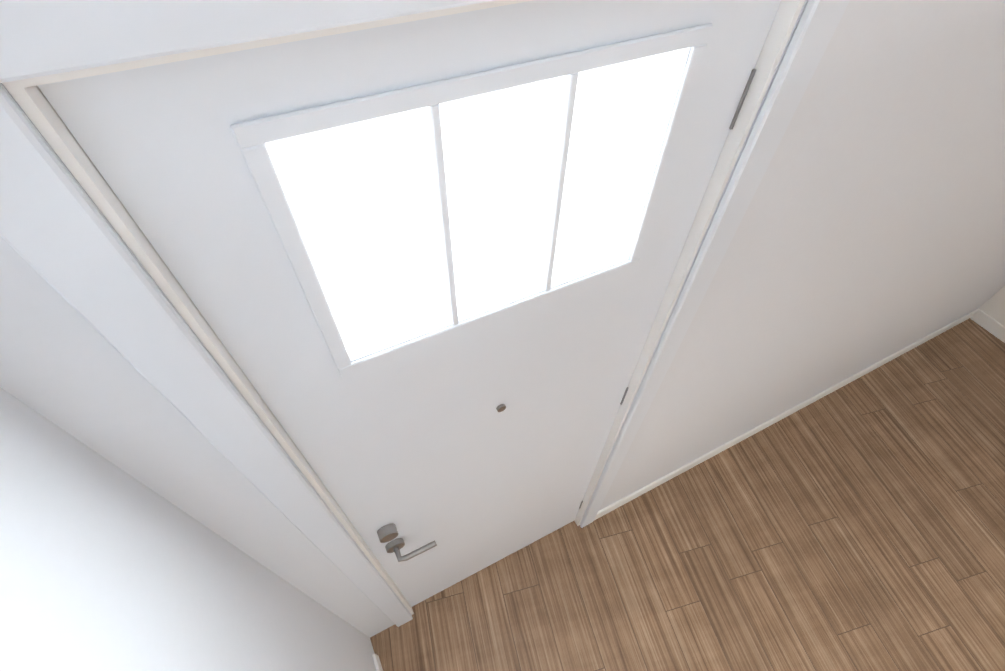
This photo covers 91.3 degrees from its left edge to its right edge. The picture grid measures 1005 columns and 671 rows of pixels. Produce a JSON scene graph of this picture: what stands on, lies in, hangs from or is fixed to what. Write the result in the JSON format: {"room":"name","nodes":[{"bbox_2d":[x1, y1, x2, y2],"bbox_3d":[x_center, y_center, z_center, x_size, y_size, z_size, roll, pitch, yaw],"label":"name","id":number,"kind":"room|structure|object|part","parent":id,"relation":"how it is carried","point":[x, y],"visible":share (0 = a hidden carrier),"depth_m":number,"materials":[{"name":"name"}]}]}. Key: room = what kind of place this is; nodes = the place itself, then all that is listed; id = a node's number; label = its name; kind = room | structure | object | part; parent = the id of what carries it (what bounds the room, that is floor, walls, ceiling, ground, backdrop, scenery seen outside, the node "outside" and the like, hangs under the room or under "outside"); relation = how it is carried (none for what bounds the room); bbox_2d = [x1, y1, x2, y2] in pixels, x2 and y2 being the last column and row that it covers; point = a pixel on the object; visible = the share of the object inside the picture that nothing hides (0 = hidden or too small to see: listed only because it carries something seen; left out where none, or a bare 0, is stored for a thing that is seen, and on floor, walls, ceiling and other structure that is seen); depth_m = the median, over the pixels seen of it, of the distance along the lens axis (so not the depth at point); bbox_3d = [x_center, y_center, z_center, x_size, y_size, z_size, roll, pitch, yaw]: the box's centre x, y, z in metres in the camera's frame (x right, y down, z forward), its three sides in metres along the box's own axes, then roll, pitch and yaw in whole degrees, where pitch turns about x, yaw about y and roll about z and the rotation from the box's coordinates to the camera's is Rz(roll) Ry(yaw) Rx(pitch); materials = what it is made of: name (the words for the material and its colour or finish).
{"room":"entrance hall","nodes":[
{"label":"entrance hall","id":0,"kind":"room"},
{"bbox_2d":[0,387,375,670],"bbox_3d":[-0.501,0.752,0.964,0.120,2.740,0.600,-21,55,-17],"label":"wall","id":1,"kind":"structure","parent":0,"point":[106,564],"depth_m":0.66,"materials":[{"name":"paint"}]},
{"bbox_2d":[372,654,382,670],"bbox_3d":[-0.409,1.626,1.964,0.015,0.090,0.659,-21,55,-17],"label":"baseboard","id":2,"kind":"structure","parent":1,"relation":"attached to","point":[376,659],"depth_m":2.10,"materials":[{"name":"paint"}]},
{"bbox_2d":[0,0,1004,636],"bbox_3d":[1.276,-0.264,1.792,4.470,2.740,0.150,-21,55,-17],"label":"wall","id":3,"kind":"structure","parent":0,"point":[870,230],"depth_m":1.20,"materials":[{"name":"paint"}]},
{"bbox_2d":[37,0,780,606],"bbox_3d":[-0.014,0.354,1.488,0.901,2.396,0.049,-21,55,-17],"label":"front door","id":4,"kind":"structure","parent":3,"relation":"in","point":[423,446],"depth_m":0.83,"materials":[{"name":"paint"}]},
{"bbox_2d":[377,523,397,542],"bbox_3d":[-0.340,0.585,1.454,0.056,0.056,0.030,-21,55,-17],"label":"lock","id":5,"kind":"object","parent":4,"relation":"attached to","point":[387,533],"depth_m":1.44,"materials":[{"name":"silver metal"}]},
{"bbox_2d":[385,538,404,552],"bbox_3d":[-0.344,0.673,1.575,0.060,0.060,0.018,-21,55,-17],"label":"rose","id":6,"kind":"object","parent":4,"relation":"attached to","point":[390,546],"visible":0.94,"depth_m":1.56,"materials":[{"name":"silver metal"}]},
{"bbox_2d":[393,540,436,561],"bbox_3d":[-0.279,0.678,1.572,0.129,0.018,0.051,-21,55,-17],"label":"door lever","id":7,"kind":"object","parent":6,"relation":"attached to","point":[418,551],"visible":1,"depth_m":1.56,"materials":[{"name":"silver metal"}]},
{"bbox_2d":[265,49,682,355],"bbox_3d":[-0.005,-0.194,0.781,0.584,0.409,0.008,-21,55,-17],"label":"window","id":8,"kind":"structure","parent":4,"relation":"attached to","point":[361,198],"depth_m":0.73,"materials":[{"name":"white glass"}]},
{"bbox_2d":[496,404,505,411],"bbox_3d":[-0.003,0.182,1.230,0.024,0.024,0.008,-21,55,-17],"label":"peephole","id":9,"kind":"object","parent":4,"relation":"attached to","point":[500,407],"visible":1,"depth_m":1.22,"materials":[{"name":"silver metal"}]},
{"bbox_3d":[0.386,0.197,1.599,0.014,2.050,0.034,-21,55,-17],"label":"front door hinges","id":10,"kind":"part","parent":4,"relation":"part of","materials":[{"name":"grey metal"}]},
{"bbox_2d":[0,0,849,626],"bbox_3d":[-0.025,0.322,1.466,1.065,2.495,0.167,-21,55,-17],"label":"door frame","id":11,"kind":"structure","parent":3,"relation":"attached to","point":[62,238],"depth_m":0.59,"materials":[{"name":"paint"}]},
{"bbox_3d":[0.002,-0.184,0.773,0.635,0.460,0.018,-21,55,-17],"label":"front door glass frame","id":12,"kind":"part","parent":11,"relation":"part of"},
{"bbox_2d":[594,308,981,519],"bbox_3d":[1.868,0.394,2.970,3.129,0.090,0.018,-21,55,-17],"label":"baseboard","id":13,"kind":"structure","parent":3,"relation":"attached to","point":[971,315],"depth_m":2.86,"materials":[{"name":"paint"}]},
{"bbox_2d":[370,318,1004,670],"bbox_3d":[3.138,5.515,-0.917,6.980,0.100,12.950,-21,55,-17],"label":"floor","id":14,"kind":"structure","parent":0,"point":[858,524],"depth_m":2.44,"materials":[{"name":"brown wood"}]},
{"bbox_2d":[979,286,1004,325],"bbox_3d":[6.175,3.406,-1.014,0.150,2.740,12.800,-21,55,-17],"label":"wall","id":15,"kind":"structure","parent":0,"point":[993,306],"depth_m":3.30,"materials":[{"name":"paint"}]},
{"bbox_2d":[971,311,1004,342],"bbox_3d":[6.118,4.306,-0.037,0.013,0.090,12.649,-21,55,-17],"label":"baseboard","id":16,"kind":"structure","parent":15,"relation":"attached to","point":[987,322],"depth_m":3.36,"materials":[{"name":"paint"}]}
]}

